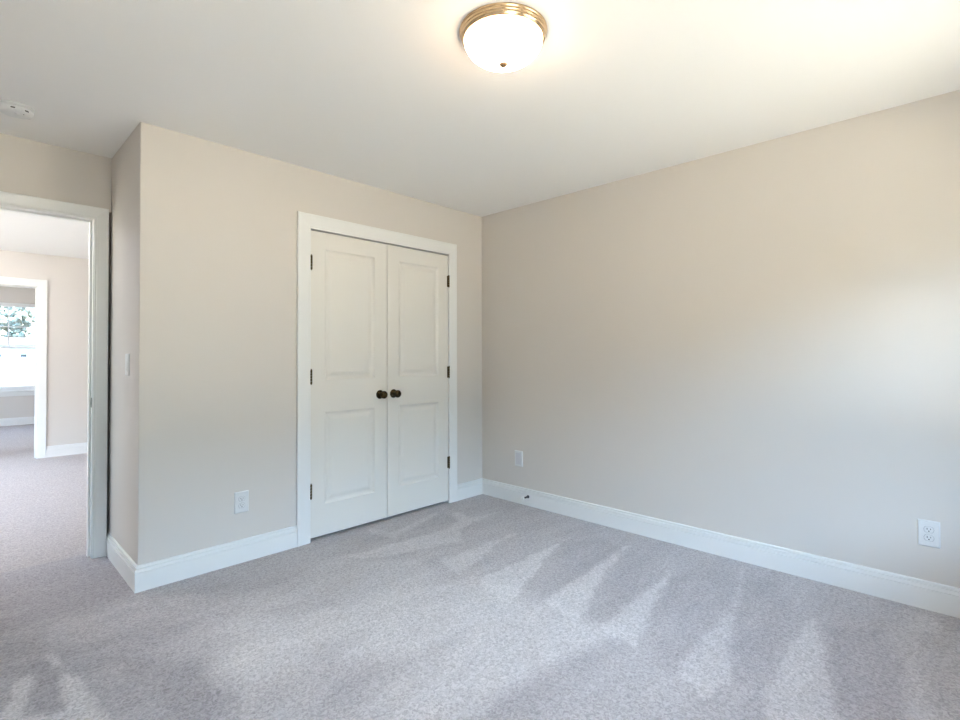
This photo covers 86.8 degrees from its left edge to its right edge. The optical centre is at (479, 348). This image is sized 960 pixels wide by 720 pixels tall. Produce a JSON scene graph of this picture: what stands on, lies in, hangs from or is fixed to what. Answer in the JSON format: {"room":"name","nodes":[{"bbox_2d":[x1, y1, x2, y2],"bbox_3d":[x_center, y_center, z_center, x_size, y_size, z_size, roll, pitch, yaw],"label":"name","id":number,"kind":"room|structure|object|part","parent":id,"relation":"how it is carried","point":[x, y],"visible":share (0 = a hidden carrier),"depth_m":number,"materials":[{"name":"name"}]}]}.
{"room":"empty bedroom","nodes":[
{"label":"empty bedroom","id":0,"kind":"room"},
{"bbox_2d":[0,286,35,418],"bbox_3d":[-8.743,0.139,8.543,0.150,2.440,3.900,-1,-1,44],"label":"wall","id":1,"kind":"structure","parent":0,"point":[10,406],"depth_m":8.99,"materials":[{"name":"white paint"}]},
{"bbox_2d":[0,416,33,425],"bbox_3d":[-7.239,1.267,7.073,4.030,0.134,3.900,-1,-1,44],"label":"baseboard","id":2,"kind":"structure","parent":1,"relation":"attached to","point":[20,420],"depth_m":8.98,"materials":[{"name":"white paint"}]},
{"bbox_2d":[0,302,34,396],"bbox_3d":[-8.319,0.023,8.955,0.170,1.650,1.120,-1,-1,44],"label":"window","id":3,"kind":"structure","parent":1,"relation":"in","point":[18,390],"depth_m":9.01,"materials":[{"name":"white plastic"}]},
{"bbox_3d":[-8.284,0.763,8.913,0.080,0.023,1.120,-1,-1,44],"label":"sill","id":4,"kind":"part","parent":3,"relation":"part of","materials":[{"name":"white paint"}]},
{"bbox_3d":[-8.332,0.347,8.964,0.030,0.752,0.980,-1,-1,44],"label":"sash","id":5,"kind":"part","parent":3,"relation":"part of","materials":[{"name":"white plastic"}]},
{"bbox_3d":[-8.359,-0.380,8.999,0.030,0.782,0.980,-1,-1,44],"label":"sash","id":6,"kind":"part","parent":3,"relation":"part of","materials":[{"name":"white plastic"}]},
{"bbox_2d":[0,424,86,572],"bbox_3d":[-5.797,1.370,5.653,8.375,0.120,4.170,-1,-1,44],"label":"floor","id":7,"kind":"structure","parent":0,"point":[43,501],"depth_m":4.17,"materials":[{"name":"carpet"}]},
{"bbox_2d":[0,250,88,445],"bbox_3d":[-5.753,0.090,5.645,0.120,2.440,3.900,-1,-1,44],"label":"wall","id":8,"kind":"structure","parent":0,"point":[67,277],"depth_m":6.23,"materials":[{"name":"white paint"}]},
{"bbox_2d":[0,276,47,458],"bbox_3d":[-5.604,0.244,5.783,0.138,2.134,1.006,-1,-1,44],"label":"door frame","id":9,"kind":"structure","parent":8,"relation":"attached to","point":[41,284],"depth_m":6.06,"materials":[{"name":"white paint"}]},
{"bbox_2d":[46,442,86,457],"bbox_3d":[-4.776,1.252,6.536,0.015,0.134,1.242,-1,-1,44],"label":"baseboard","id":10,"kind":"structure","parent":8,"relation":"attached to","point":[77,448],"depth_m":6.22,"materials":[{"name":"white paint"}]},
{"bbox_2d":[0,133,111,535],"bbox_3d":[-1.845,0.051,3.661,0.120,2.440,3.770,-1,-1,44],"label":"wall","id":11,"kind":"structure","parent":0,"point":[27,167],"depth_m":2.96,"materials":[{"name":"white paint"}]},
{"bbox_2d":[0,191,108,558],"bbox_3d":[-2.658,0.202,2.806,0.138,2.118,0.959,-1,-1,44],"label":"door frame","id":12,"kind":"structure","parent":11,"relation":"attached to","point":[101,215],"depth_m":3.08,"materials":[{"name":"white paint"}]},
{"bbox_2d":[107,129,134,557],"bbox_3d":[-2.074,0.042,3.004,0.706,2.440,0.132,-1,-1,44],"label":"wall","id":13,"kind":"structure","parent":0,"point":[123,161],"depth_m":2.91,"materials":[{"name":"white paint"}]},
{"bbox_2d":[125,354,129,375],"bbox_3d":[-1.946,0.091,2.797,0.074,0.120,0.010,-1,-1,44],"label":"light switch","id":14,"kind":"object","parent":13,"relation":"attached to","point":[127,356],"visible":1,"depth_m":2.78,"materials":[{"name":"white plastic"}]},
{"bbox_2d":[132,122,481,564],"bbox_3d":[-0.920,0.047,3.600,0.120,2.440,2.570,-1,-1,44],"label":"wall","id":15,"kind":"structure","parent":0,"point":[215,327],"depth_m":2.94,"materials":[{"name":"white paint"}]},
{"bbox_2d":[106,525,296,592],"bbox_3d":[-1.724,1.197,3.162,0.721,0.134,0.871,-1,-1,44],"label":"baseboard","id":16,"kind":"structure","parent":15,"relation":"attached to","point":[139,578],"depth_m":2.86,"materials":[{"name":"white paint"}]},
{"bbox_2d":[234,490,248,513],"bbox_3d":[-1.405,0.907,2.993,0.009,0.124,0.081,-1,-1,44],"label":"wall outlet","id":17,"kind":"object","parent":15,"relation":"attached to","point":[241,499],"visible":1,"depth_m":2.99,"materials":[{"name":"white plastic"}]},
{"bbox_2d":[310,230,387,537],"bbox_3d":[-0.889,0.236,3.521,0.106,2.016,0.611,-1,-1,44],"label":"door","id":18,"kind":"structure","parent":15,"relation":"in","point":[348,372],"depth_m":3.52,"materials":[{"name":"white paint"}]},
{"bbox_3d":[-0.706,0.338,3.683,0.072,0.065,0.065,-1,-1,44],"label":"knob","id":19,"kind":"part","parent":18,"relation":"part of","materials":[{"name":"brown metal"}]},
{"bbox_2d":[296,211,456,546],"bbox_3d":[-0.726,0.199,3.786,0.138,2.142,1.396,-1,-1,44],"label":"door frame","id":20,"kind":"structure","parent":15,"relation":"attached to","point":[306,222],"depth_m":3.31,"materials":[{"name":"white paint"}]},
{"bbox_2d":[387,245,449,516],"bbox_3d":[-0.459,0.241,3.965,0.106,2.016,0.612,-1,-1,44],"label":"door","id":21,"kind":"structure","parent":15,"relation":"in","point":[418,282],"depth_m":3.96,"materials":[{"name":"white paint"}]},
{"bbox_3d":[-0.621,0.339,3.771,0.072,0.065,0.065,-1,-1,44],"label":"knob","id":22,"kind":"part","parent":21,"relation":"part of","materials":[{"name":"brown metal"}]},
{"bbox_2d":[457,478,481,500],"bbox_3d":[-0.084,1.208,4.346,0.015,0.134,0.316,-1,-1,44],"label":"baseboard","id":23,"kind":"structure","parent":15,"relation":"attached to","point":[472,488],"depth_m":4.33,"materials":[{"name":"white paint"}]},
{"bbox_2d":[0,494,959,719],"bbox_3d":[-0.299,1.247,2.232,4.285,0.001,3.650,-1,-1,44],"label":"floor","id":24,"kind":"structure","parent":0,"point":[482,606],"depth_m":2.20,"materials":[{"name":"grey carpet"}]},
{"bbox_2d":[0,0,959,288],"bbox_3d":[-3.784,-1.211,4.587,12.810,0.120,5.400,-1,-1,44],"label":"ceiling","id":25,"kind":"structure","parent":0,"point":[388,95],"depth_m":2.28,"materials":[{"name":"white paint"}]},
{"bbox_2d":[0,100,34,118],"bbox_3d":[-2.280,-1.164,2.491,0.142,0.040,0.142,-1,-1,44],"label":"smoke detector","id":26,"kind":"object","parent":25,"relation":"attached to","point":[14,109],"visible":1,"depth_m":2.46,"materials":[{"name":"white plastic"}]},
{"bbox_2d":[459,2,547,71],"bbox_3d":[0.088,-1.132,1.927,0.334,0.134,0.334,-1,-1,44],"label":"ceiling light","id":27,"kind":"object","parent":25,"relation":"attached to","point":[499,36],"visible":1,"depth_m":1.84,"materials":[{"name":"white glass"}]},
{"bbox_2d":[482,90,959,587],"bbox_3d":[1.061,0.041,3.553,4.443,2.440,0.120,-1,-1,44],"label":"wall","id":28,"kind":"structure","parent":0,"point":[760,342],"depth_m":2.94,"materials":[{"name":"white paint"}]},
{"bbox_2d":[515,450,522,466],"bbox_3d":[0.317,0.908,4.175,0.083,0.127,0.009,-1,-1,44],"label":"cable plate","id":29,"kind":"object","parent":28,"relation":"attached to","point":[518,454],"visible":1,"depth_m":4.17,"materials":[{"name":"white plastic"}]},
{"bbox_2d":[482,478,959,617],"bbox_3d":[1.260,1.189,3.253,3.467,0.134,0.015,-1,-1,44],"label":"baseboard","id":30,"kind":"structure","parent":28,"relation":"attached to","point":[923,594],"depth_m":2.92,"materials":[{"name":"white paint"}]},
{"bbox_2d":[918,519,940,548],"bbox_3d":[2.135,0.882,2.413,0.081,0.124,0.009,-1,-1,44],"label":"wall outlet","id":31,"kind":"object","parent":28,"relation":"attached to","point":[928,531],"visible":1,"depth_m":2.41,"materials":[{"name":"white plastic"}]},
{"bbox_2d":[924,535,933,540],"bbox_3d":[2.133,0.902,2.412,0.035,0.027,0.005,-1,-1,44],"label":"receptacle","id":32,"kind":"object","parent":31,"relation":"attached to","point":[926,537],"depth_m":2.41,"materials":[{"name":"grey plastic"}]},
{"bbox_2d":[924,526,933,532],"bbox_3d":[2.133,0.863,2.412,0.035,0.027,0.005,-1,-1,44],"label":"receptacle","id":33,"kind":"object","parent":31,"relation":"attached to","point":[927,529],"depth_m":2.41,"materials":[{"name":"grey plastic"}]},
{"label":"outside","id":34,"kind":"structure","parent":0,"visible":0},
{"bbox_2d":[0,365,34,386],"bbox_3d":[-147.965,4.735,143.374,387.850,1.000,600.000,-1,-1,44],"label":"ground","id":35,"kind":"structure","parent":34,"point":[10,375],"depth_m":48.42,"materials":[{"name":"white"}]},
{"bbox_2d":[0,307,6,336],"bbox_3d":[-118.672,-4.514,121.971,7.854,16.733,7.451,-1,-1,44],"label":"tree","id":36,"kind":"object","parent":35,"relation":"on","point":[3,320],"visible":0.85,"depth_m":123.61,"materials":[{"name":"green plant"}]},
{"bbox_2d":[0,337,34,364],"bbox_3d":[-102.143,0.641,110.145,9.800,6.000,16.800,-1,-1,44],"label":"house","id":37,"kind":"structure","parent":35,"relation":"on","point":[7,356],"depth_m":108.21,"materials":[{"name":"white"}]},
{"bbox_2d":[0,307,34,337],"bbox_3d":[-125.089,-5.684,136.811,8.630,19.523,8.167,-1,-1,44],"label":"tree","id":38,"kind":"object","parent":35,"relation":"on","point":[23,319],"visible":0.48,"depth_m":136.02,"materials":[{"name":"green plant"}]}
]}

